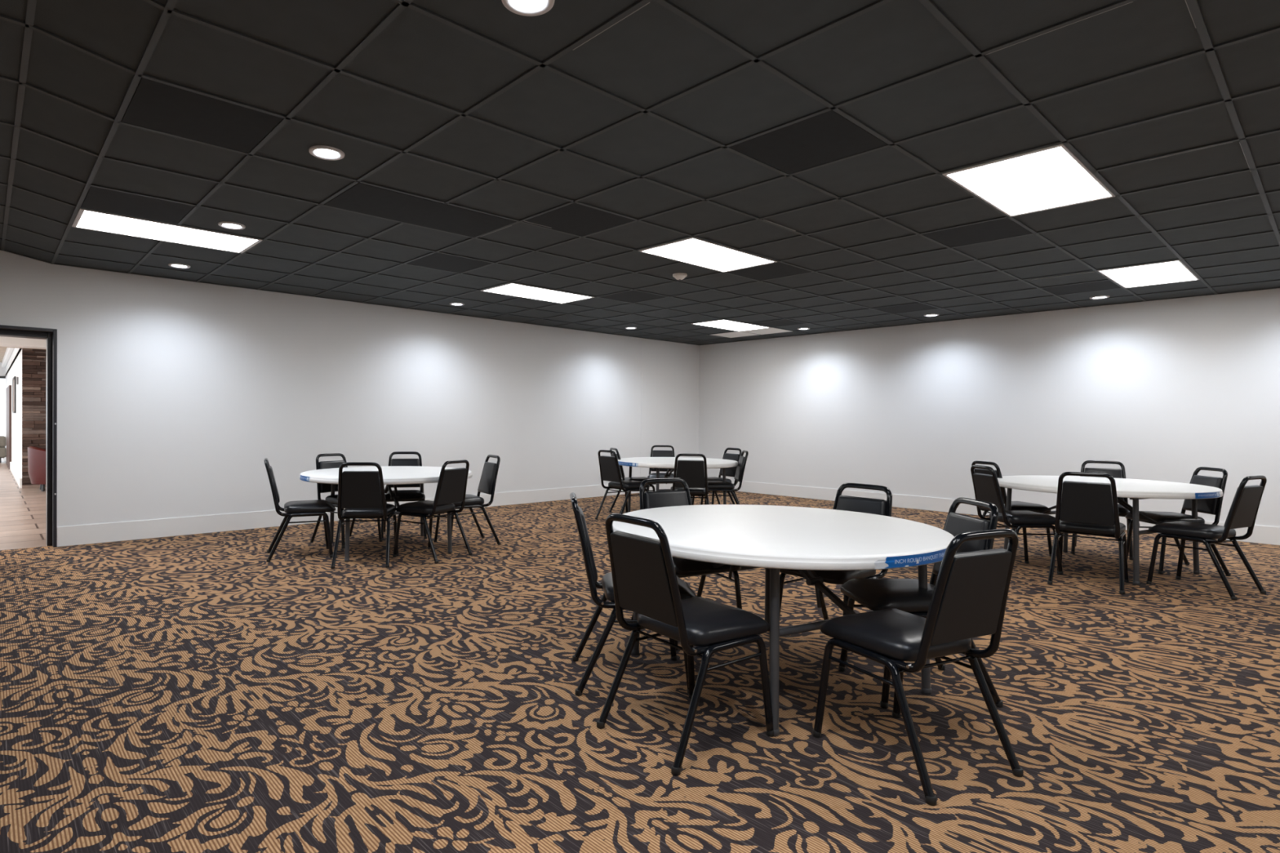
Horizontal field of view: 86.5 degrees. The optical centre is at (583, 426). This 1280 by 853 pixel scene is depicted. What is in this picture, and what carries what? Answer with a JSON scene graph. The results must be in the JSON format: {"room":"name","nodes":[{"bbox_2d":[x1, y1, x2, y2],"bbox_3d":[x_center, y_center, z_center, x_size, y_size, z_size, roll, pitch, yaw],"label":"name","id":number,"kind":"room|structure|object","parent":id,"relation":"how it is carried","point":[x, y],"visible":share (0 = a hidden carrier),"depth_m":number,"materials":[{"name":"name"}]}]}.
{"room":"community hall","nodes":[
{"label":"community hall","id":0,"kind":"room"},
{"bbox_2d":[0,362,5,376],"bbox_3d":[-19.467,-1.719,18.566,5.510,0.410,0.150,0,1,-42],"label":"wall","id":1,"kind":"structure","parent":0,"point":[2,371],"depth_m":20.29,"materials":[{"name":"white paint"}]},
{"bbox_2d":[4,347,33,478],"bbox_3d":[-13.581,-0.427,16.194,0.150,2.860,11.740,0,1,-42],"label":"wall","id":2,"kind":"structure","parent":0,"point":[15,370],"depth_m":13.59,"materials":[{"name":"white paint"}]},
{"bbox_2d":[1,347,14,368],"bbox_3d":[-13.660,-1.777,16.103,0.090,0.160,11.740,0,1,-42],"label":"ceiling light","id":3,"kind":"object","parent":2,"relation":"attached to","point":[9,351],"depth_m":16.89,"materials":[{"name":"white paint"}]},
{"bbox_2d":[6,385,11,469],"bbox_3d":[-14.384,0.000,16.952,0.045,1.980,2.550,0,1,-42],"label":"door","id":4,"kind":"structure","parent":2,"relation":"in","point":[9,388],"depth_m":16.15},
{"bbox_2d":[4,456,22,488],"bbox_3d":[-13.659,0.918,16.145,0.030,0.170,11.740,0,1,-42],"label":"baseboard","id":5,"kind":"structure","parent":2,"relation":"attached to","point":[17,477],"depth_m":13.09,"materials":[{"name":"white paint"}]},
{"bbox_2d":[12,376,16,413],"bbox_3d":[-11.967,-0.658,14.239,0.030,0.750,1.000,0,1,-42],"label":"framed picture","id":6,"kind":"object","parent":2,"relation":"attached to","point":[14,379],"visible":1,"depth_m":13.88},
{"bbox_2d":[0,346,46,376],"bbox_3d":[-12.422,-1.643,12.650,8.200,0.530,18.550,0,1,-42],"label":"ceiling","id":7,"kind":"structure","parent":0,"point":[2,349],"depth_m":16.26,"materials":[{"name":"paint"}]},
{"bbox_2d":[0,336,46,349],"bbox_3d":[-8.096,-1.158,7.773,8.200,0.290,0.300,0,1,-42],"label":"trim","id":8,"kind":"structure","parent":7,"relation":"attached to","point":[15,342],"depth_m":8.53,"materials":[{"name":"white paint"}]},
{"bbox_2d":[0,457,52,550],"bbox_3d":[-12.391,1.072,12.613,8.200,0.060,18.710,0,1,-42],"label":"floor","id":9,"kind":"structure","parent":0,"point":[22,510],"depth_m":8.65,"materials":[{"name":"wood"}]},
{"bbox_2d":[0,435,6,462],"bbox_3d":[-16.574,0.607,17.645,2.320,0.720,0.820,0,1,-42],"label":"sofa","id":10,"kind":"object","parent":9,"relation":"on","point":[2,438],"visible":1,"depth_m":18.08,"materials":[{"name":"fabric"}]},
{"bbox_2d":[27,446,45,491],"bbox_3d":[-9.031,0.704,11.544,0.689,0.752,0.740,0,1,-42],"label":"armchair","id":11,"kind":"object","parent":9,"relation":"on","point":[36,455],"visible":0.39,"depth_m":11.22,"materials":[{"name":"red leather"}]},
{"bbox_2d":[33,357,46,444],"bbox_3d":[-8.745,-0.140,12.768,2.540,2.420,0.190,0,1,-42],"label":"stone wall","id":12,"kind":"structure","parent":0,"point":[45,357],"depth_m":11.93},
{"bbox_2d":[22,348,46,488],"bbox_3d":[-9.199,-0.137,12.188,1.390,2.417,0.075,0,1,-42],"label":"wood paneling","id":13,"kind":"structure","parent":12,"relation":"attached to","point":[35,411],"depth_m":11.81,"materials":[{"name":"wood"}]},
{"bbox_2d":[0,250,699,527],"bbox_3d":[-2.908,-0.298,8.538,13.780,2.900,0.260,0,1,-42],"label":"wall","id":14,"kind":"structure","parent":0,"point":[174,396],"depth_m":7.93,"materials":[{"name":"white paint"}]},
{"bbox_2d":[0,324,57,547],"bbox_3d":[-5.553,0.110,6.192,1.150,2.080,0.290,0,1,-42],"label":"door frame","id":15,"kind":"structure","parent":14,"relation":"in","point":[50,335],"depth_m":6.50,"materials":[{"name":"black paint"}]},
{"bbox_2d":[57,483,672,546],"bbox_3d":[-1.439,1.059,9.681,9.632,0.190,0.010,0,1,-42],"label":"baseboard","id":16,"kind":"structure","parent":14,"relation":"attached to","point":[68,535],"depth_m":7.39,"materials":[{"name":"white paint"}]},
{"bbox_2d":[640,338,642,476],"bbox_3d":[1.003,-0.282,11.830,0.024,2.496,0.004,0,1,-42],"label":"trim","id":17,"kind":"structure","parent":14,"relation":"attached to","point":[642,339],"depth_m":11.83,"materials":[{"name":"white paint"}]},
{"bbox_2d":[0,491,1279,852],"bbox_3d":[0.912,1.218,4.230,13.380,0.001,11.490,0,1,-42],"label":"floor","id":18,"kind":"structure","parent":0,"point":[195,693],"depth_m":2.93,"materials":[{"name":"carpet"}]},
{"bbox_2d":[263,457,335,562],"bbox_3d":[-2.591,0.730,6.184,0.595,0.888,0.475,0,1,-25],"label":"chair","id":19,"kind":"object","parent":18,"relation":"on","point":[317,507],"visible":1,"depth_m":6.04,"materials":[{"name":"black leather"}]},
{"bbox_2d":[310,453,382,548],"bbox_3d":[-2.400,0.726,6.860,0.595,0.888,0.475,1,1,35],"label":"chair","id":20,"kind":"object","parent":18,"relation":"on","point":[322,487],"visible":0.44,"depth_m":6.87,"materials":[{"name":"black leather"}]},
{"bbox_2d":[330,462,399,568],"bbox_3d":[-1.895,0.738,5.914,0.475,0.888,0.595,0,0,-7],"label":"chair","id":21,"kind":"object","parent":18,"relation":"on","point":[362,495],"visible":0.97,"depth_m":5.69,"materials":[{"name":"black leather"}]},
{"bbox_2d":[299,466,472,562],"bbox_3d":[-1.897,0.806,6.584,1.601,0.740,1.600,0,1,-28],"label":"round table","id":22,"kind":"object","parent":18,"relation":"on","point":[392,475],"visible":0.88,"depth_m":6.33,"materials":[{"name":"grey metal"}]},
{"bbox_2d":[381,451,426,540],"bbox_3d":[-1.925,0.726,7.274,0.475,0.888,0.595,0,0,-14],"label":"chair","id":23,"kind":"object","parent":18,"relation":"on","point":[404,495],"visible":0.62,"depth_m":7.42,"materials":[{"name":"black leather"}]},
{"bbox_2d":[392,459,472,564],"bbox_3d":[-1.377,0.740,6.189,0.595,0.888,0.475,1,1,31],"label":"chair","id":24,"kind":"object","parent":18,"relation":"on","point":[451,486],"visible":1,"depth_m":6.08,"materials":[{"name":"black leather"}]},
{"bbox_2d":[433,454,500,549],"bbox_3d":[-1.178,0.736,6.838,0.595,0.888,0.475,0,1,-30],"label":"chair","id":25,"kind":"object","parent":18,"relation":"on","point":[487,482],"visible":0.78,"depth_m":6.80,"materials":[{"name":"black leather"}]},
{"bbox_2d":[595,449,649,519],"bbox_3d":[0.498,0.735,8.559,0.595,0.888,0.475,0,1,-38],"label":"chair","id":26,"kind":"object","parent":18,"relation":"on","point":[610,471],"visible":0.86,"depth_m":8.43,"materials":[{"name":"black leather"}]},
{"bbox_2d":[608,447,656,514],"bbox_3d":[0.666,0.732,9.133,0.595,0.888,0.475,0,0,-14],"label":"chair","id":27,"kind":"object","parent":18,"relation":"on","point":[633,478],"visible":0.36,"depth_m":8.98,"materials":[{"name":"black leather"}]},
{"bbox_2d":[569,492,697,696],"bbox_3d":[0.226,0.776,3.309,0.595,0.888,0.475,0,0,-3],"label":"chair","id":28,"kind":"object","parent":18,"relation":"on","point":[606,584],"visible":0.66,"depth_m":3.12,"materials":[{"name":"black metal"}]},
{"bbox_2d":[646,444,675,489],"bbox_3d":[1.154,0.729,9.975,0.475,0.888,0.595,1,0,6],"label":"chair","id":29,"kind":"object","parent":18,"relation":"on","point":[655,453],"visible":0.3,"depth_m":10.19,"materials":[{"name":"black leather"}]},
{"bbox_2d":[617,457,737,512],"bbox_3d":[1.198,0.812,8.896,1.602,0.740,1.600,0,0,-16],"label":"round table","id":30,"kind":"object","parent":18,"relation":"on","point":[656,463],"visible":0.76,"depth_m":8.52,"materials":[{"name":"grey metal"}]},
{"bbox_2d":[596,513,773,776],"bbox_3d":[0.409,0.783,2.722,0.595,0.888,0.475,0,1,-36],"label":"chair","id":31,"kind":"object","parent":18,"relation":"on","point":[645,581],"visible":1,"depth_m":2.60,"materials":[{"name":"black leather"}]},
{"bbox_2d":[630,478,742,650],"bbox_3d":[0.605,0.774,4.017,0.475,0.888,0.595,0,1,-23],"label":"chair","id":32,"kind":"object","parent":18,"relation":"on","point":[648,500],"visible":0.32,"depth_m":4.17,"materials":[{"name":"black leather"}]},
{"bbox_2d":[670,453,709,504],"bbox_3d":[1.229,0.746,7.908,0.475,0.888,0.595,1,0,6],"label":"chair","id":33,"kind":"object","parent":18,"relation":"on","point":[694,473],"visible":0.66,"depth_m":7.67,"materials":[{"name":"black leather"}]},
{"bbox_2d":[691,448,742,505],"bbox_3d":[1.815,0.740,9.249,0.595,0.888,0.475,0,1,-28],"label":"chair","id":34,"kind":"object","parent":18,"relation":"on","point":[730,472],"visible":0.38,"depth_m":9.28,"materials":[{"name":"black leather"}]},
{"bbox_2d":[700,449,748,505],"bbox_3d":[1.765,0.745,8.635,0.595,0.888,0.475,0,0,3],"label":"chair","id":35,"kind":"object","parent":18,"relation":"on","point":[713,486],"visible":0.73,"depth_m":8.45,"materials":[{"name":"black leather"}]},
{"bbox_2d":[613,504,954,737],"bbox_3d":[0.932,0.856,3.378,1.619,0.740,1.621,0,1,-28],"label":"round table","id":36,"kind":"object","parent":18,"relation":"on","point":[771,538],"visible":0.76,"depth_m":2.99,"materials":[{"name":"white plastic"}]},
{"bbox_2d":[779,483,892,662],"bbox_3d":[1.421,0.782,3.819,0.595,0.888,0.475,0,1,-37],"label":"chair","id":37,"kind":"object","parent":18,"relation":"on","point":[860,504],"visible":0.39,"depth_m":3.85,"materials":[{"name":"black leather"}]},
{"bbox_2d":[813,528,1023,805],"bbox_3d":[1.235,0.791,2.545,0.475,0.888,0.595,0,1,-25],"label":"chair","id":38,"kind":"object","parent":18,"relation":"on","point":[969,598],"visible":1,"depth_m":2.37,"materials":[{"name":"black leather"}]},
{"bbox_2d":[838,497,1003,708],"bbox_3d":[1.567,0.788,3.198,0.595,0.888,0.475,0,0,-3],"label":"chair","id":39,"kind":"object","parent":18,"relation":"on","point":[874,594],"visible":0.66,"depth_m":3.11,"materials":[{"name":"black leather"}]},
{"bbox_2d":[971,461,1052,556],"bbox_3d":[4.128,0.781,6.575,0.595,0.888,0.475,0,0,-10],"label":"chair","id":40,"kind":"object","parent":18,"relation":"on","point":[1015,505],"visible":0.21,"depth_m":6.40,"materials":[{"name":"black leather"}]},
{"bbox_2d":[970,465,1062,574],"bbox_3d":[3.715,0.783,5.859,0.595,0.888,0.475,0,0,0],"label":"chair","id":41,"kind":"object","parent":18,"relation":"on","point":[986,486],"visible":0.8,"depth_m":5.72,"materials":[{"name":"black leather"}]},
{"bbox_2d":[1047,471,1128,595],"bbox_3d":[3.975,0.790,5.333,0.475,0.888,0.595,1,1,41],"label":"chair","id":42,"kind":"object","parent":18,"relation":"on","point":[1082,508],"visible":1,"depth_m":5.17,"materials":[{"name":"black leather"}]},
{"bbox_2d":[1071,460,1133,559],"bbox_3d":[5.047,0.788,6.602,0.475,0.888,0.595,1,1,37],"label":"chair","id":43,"kind":"object","parent":18,"relation":"on","point":[1114,473],"visible":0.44,"depth_m":6.71,"materials":[{"name":"black metal"}]},
{"bbox_2d":[997,475,1222,585],"bbox_3d":[4.519,0.863,5.965,1.600,0.740,1.602,0,1,-26],"label":"round table","id":44,"kind":"object","parent":18,"relation":"on","point":[1135,490],"visible":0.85,"depth_m":5.66,"materials":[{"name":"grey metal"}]},
{"bbox_2d":[1125,466,1231,576],"bbox_3d":[5.128,0.794,5.880,0.595,0.888,0.475,1,0,6],"label":"chair","id":45,"kind":"object","parent":18,"relation":"on","point":[1212,506],"visible":0.62,"depth_m":5.75,"materials":[{"name":"black leather"}]},
{"bbox_2d":[1146,475,1266,600],"bbox_3d":[4.744,0.797,5.176,0.475,0.888,0.595,0,1,-26],"label":"chair","id":46,"kind":"object","parent":18,"relation":"on","point":[1242,513],"visible":1,"depth_m":5.04,"materials":[{"name":"black leather"}]},
{"bbox_2d":[0,0,1279,345],"bbox_3d":[0.967,-1.515,4.170,13.380,0.075,11.390,0,1,-42],"label":"ceiling","id":47,"kind":"structure","parent":0,"point":[633,109],"depth_m":3.56,"materials":[{"name":"grey tile"}]},
{"bbox_2d":[80,186,194,223],"bbox_3d":[-3.077,-1.519,4.673,0.578,0.007,0.578,0,1,-42],"label":"air vent","id":48,"kind":"object","parent":47,"relation":"attached to","point":[96,198],"visible":1,"depth_m":4.65,"materials":[{"name":"black metal"}]},
{"bbox_2d":[71,208,262,253],"bbox_3d":[-3.253,-1.522,5.331,1.195,0.014,0.586,0,1,-42],"label":"recessed light","id":49,"kind":"object","parent":47,"relation":"in","point":[85,219],"visible":1,"depth_m":5.28,"materials":[{"name":"white plastic"}]},
{"bbox_2d":[168,262,190,268],"bbox_3d":[-3.874,-1.539,6.491,0.186,0.016,0.186,0,1,-42],"label":"recessed light","id":50,"kind":"object","parent":47,"relation":"in","point":[171,264],"visible":1,"depth_m":6.48,"materials":[{"name":"white"}]},
{"bbox_2d":[121,77,282,152],"bbox_3d":[-1.863,-1.498,3.304,0.578,0.007,0.578,0,1,-42],"label":"air vent","id":51,"kind":"object","parent":47,"relation":"attached to","point":[155,105],"visible":1,"depth_m":3.28,"materials":[{"name":"black metal"}]},
{"bbox_2d":[217,221,245,230],"bbox_3d":[-2.661,-1.518,5.123,0.186,0.016,0.186,0,1,-42],"label":"recessed light","id":52,"kind":"object","parent":47,"relation":"in","point":[227,224],"visible":1,"depth_m":5.12,"materials":[{"name":"white"}]},
{"bbox_2d":[308,145,344,159],"bbox_3d":[-1.407,-1.496,3.709,0.186,0.016,0.186,0,1,-42],"label":"recessed light","id":53,"kind":"object","parent":47,"relation":"in","point":[322,152],"visible":1,"depth_m":3.70,"materials":[{"name":"white"}]},
{"bbox_2d":[324,182,516,237],"bbox_3d":[-1.127,-1.503,4.772,1.187,0.010,0.578,0,1,-42],"label":"air vent","id":54,"kind":"object","parent":47,"relation":"attached to","point":[361,197],"visible":1,"depth_m":4.71,"materials":[{"name":"black metal"}]},
{"bbox_2d":[406,252,492,272],"bbox_3d":[-1.252,-1.518,6.290,0.578,0.007,0.578,0,1,-42],"label":"air vent","id":55,"kind":"object","parent":47,"relation":"attached to","point":[437,260],"visible":1,"depth_m":6.28,"materials":[{"name":"black metal"}]},
{"bbox_2d":[449,302,464,306],"bbox_3d":[-1.594,-1.538,8.513,0.186,0.016,0.186,0,1,-42],"label":"recessed light","id":56,"kind":"object","parent":47,"relation":"in","point":[451,304],"visible":1,"depth_m":8.51,"materials":[{"name":"white"}]},
{"bbox_2d":[501,0,555,16],"bbox_3d":[-0.194,-1.476,2.341,0.186,0.016,0.186,0,1,-42],"label":"recessed light","id":57,"kind":"object","parent":47,"relation":"in","point":[522,7],"visible":1,"depth_m":2.38,"materials":[{"name":"white plastic"}]},
{"bbox_2d":[480,282,594,303],"bbox_3d":[-0.517,-1.520,7.758,1.195,0.014,0.586,0,1,-42],"label":"recessed light","id":58,"kind":"object","parent":47,"relation":"in","point":[509,289],"visible":1,"depth_m":7.73,"materials":[{"name":"white plastic"}]},
{"bbox_2d":[524,202,634,235],"bbox_3d":[-0.039,-1.497,4.922,0.578,0.007,0.578,0,1,-42],"label":"air vent","id":59,"kind":"object","parent":47,"relation":"attached to","point":[576,219],"visible":1,"depth_m":4.90,"materials":[{"name":"black metal"}]},
{"bbox_2d":[599,289,667,302],"bbox_3d":[0.572,-1.517,7.909,0.578,0.007,0.578,0,1,-42],"label":"air vent","id":60,"kind":"object","parent":47,"relation":"attached to","point":[632,296],"visible":1,"depth_m":7.90,"materials":[{"name":"black metal"}]},
{"bbox_2d":[672,272,687,279],"bbox_3d":[0.949,-1.478,6.712,0.144,0.057,0.144,0,1,-42],"label":"smoke detector","id":61,"kind":"object","parent":47,"relation":"attached to","point":[678,276],"visible":1,"depth_m":6.67,"materials":[{"name":"white plastic"}]},
{"bbox_2d":[638,236,777,272],"bbox_3d":[1.101,-1.492,5.934,1.195,0.014,0.586,0,1,-42],"label":"recessed light","id":62,"kind":"object","parent":47,"relation":"in","point":[692,251],"visible":1,"depth_m":5.89,"materials":[{"name":"white plastic"}]},
{"bbox_2d":[690,319,771,331],"bbox_3d":[2.220,-1.518,10.185,1.195,0.014,0.586,0,1,-42],"label":"recessed light","id":63,"kind":"object","parent":47,"relation":"in","point":[722,323],"visible":1,"depth_m":10.16,"materials":[{"name":"white plastic"}]},
{"bbox_2d":[711,327,791,337],"bbox_3d":[2.701,-1.522,11.020,0.584,0.008,1.193,0,1,-42],"label":"air vent","id":64,"kind":"object","parent":47,"relation":"attached to","point":[766,331],"visible":1,"depth_m":10.97,"materials":[{"name":"metal"}]},
{"bbox_2d":[727,262,811,280],"bbox_3d":[1.785,-1.496,6.540,0.578,0.007,0.578,0,1,-42],"label":"air vent","id":65,"kind":"object","parent":47,"relation":"attached to","point":[778,269],"visible":1,"depth_m":6.53,"materials":[{"name":"black metal"}]},
{"bbox_2d":[752,319,804,327],"bbox_3d":[2.852,-1.515,9.931,0.578,0.007,0.578,0,1,-42],"label":"air vent","id":66,"kind":"object","parent":47,"relation":"attached to","point":[784,322],"visible":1,"depth_m":9.94,"materials":[{"name":"black metal"}]},
{"bbox_2d":[797,327,809,329],"bbox_3d":[3.405,-1.514,10.502,0.186,0.016,0.186,0,1,-42],"label":"recessed light","id":67,"kind":"object","parent":47,"relation":"in","point":[803,328],"visible":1,"depth_m":10.47,"materials":[{"name":"white"}]},
{"bbox_2d":[729,110,888,173],"bbox_3d":[1.175,-1.476,3.554,0.578,0.007,0.578,0,1,-42],"label":"air vent","id":68,"kind":"object","parent":47,"relation":"attached to","point":[828,136],"visible":1,"depth_m":3.53,"materials":[{"name":"black metal"}]},
{"bbox_2d":[874,302,937,313],"bbox_3d":[4.066,-1.494,8.563,0.578,0.007,0.578,0,1,-42],"label":"air vent","id":69,"kind":"object","parent":47,"relation":"attached to","point":[919,306],"visible":1,"depth_m":8.55,"materials":[{"name":"black metal"}]},
{"bbox_2d":[924,313,939,316],"bbox_3d":[4.659,-1.493,9.089,0.186,0.016,0.186,0,1,-42],"label":"recessed light","id":70,"kind":"object","parent":47,"relation":"in","point":[932,314],"visible":1,"depth_m":9.08,"materials":[{"name":"white"}]},
{"bbox_2d":[923,217,1032,247],"bbox_3d":[2.999,-1.474,5.172,0.578,0.007,0.578,0,1,-42],"label":"air vent","id":71,"kind":"object","parent":47,"relation":"attached to","point":[1004,228],"visible":1,"depth_m":5.15,"materials":[{"name":"black metal"}]},
{"bbox_2d":[942,143,1115,217],"bbox_3d":[2.719,-1.464,4.110,1.195,0.014,0.586,0,1,-42],"label":"recessed light","id":72,"kind":"object","parent":47,"relation":"in","point":[1051,177],"visible":1,"depth_m":4.05,"materials":[{"name":"white plastic"}]},
{"bbox_2d":[1042,280,1121,295],"bbox_3d":[5.279,-1.473,7.195,0.578,0.007,0.578,0,1,-42],"label":"air vent","id":73,"kind":"object","parent":47,"relation":"attached to","point":[1102,285],"visible":1,"depth_m":7.18,"materials":[{"name":"black metal"}]},
{"bbox_2d":[1089,295,1109,299],"bbox_3d":[5.872,-1.472,7.721,0.186,0.016,0.186,0,1,-42],"label":"recessed light","id":74,"kind":"object","parent":47,"relation":"in","point":[1098,297],"visible":1,"depth_m":7.72,"materials":[{"name":"white plastic"}]},
{"bbox_2d":[1097,259,1199,288],"bbox_3d":[5.455,-1.462,6.537,1.195,0.014,0.586,0,1,-42],"label":"recessed light","id":75,"kind":"object","parent":47,"relation":"in","point":[1172,271],"visible":1,"depth_m":6.50,"materials":[{"name":"white plastic"}]},
{"bbox_2d":[698,288,1279,527],"bbox_3d":[6.037,-0.228,8.686,0.200,2.900,11.390,0,1,-42],"label":"wall","id":76,"kind":"structure","parent":0,"point":[1165,390],"depth_m":8.95,"materials":[{"name":"white paint"}]},
{"bbox_2d":[731,480,1279,545],"bbox_3d":[5.947,1.127,8.628,0.010,0.190,11.358,0,1,-42],"label":"baseboard","id":77,"kind":"structure","parent":76,"relation":"attached to","point":[1267,535],"depth_m":9.94,"materials":[{"name":"white paint"}]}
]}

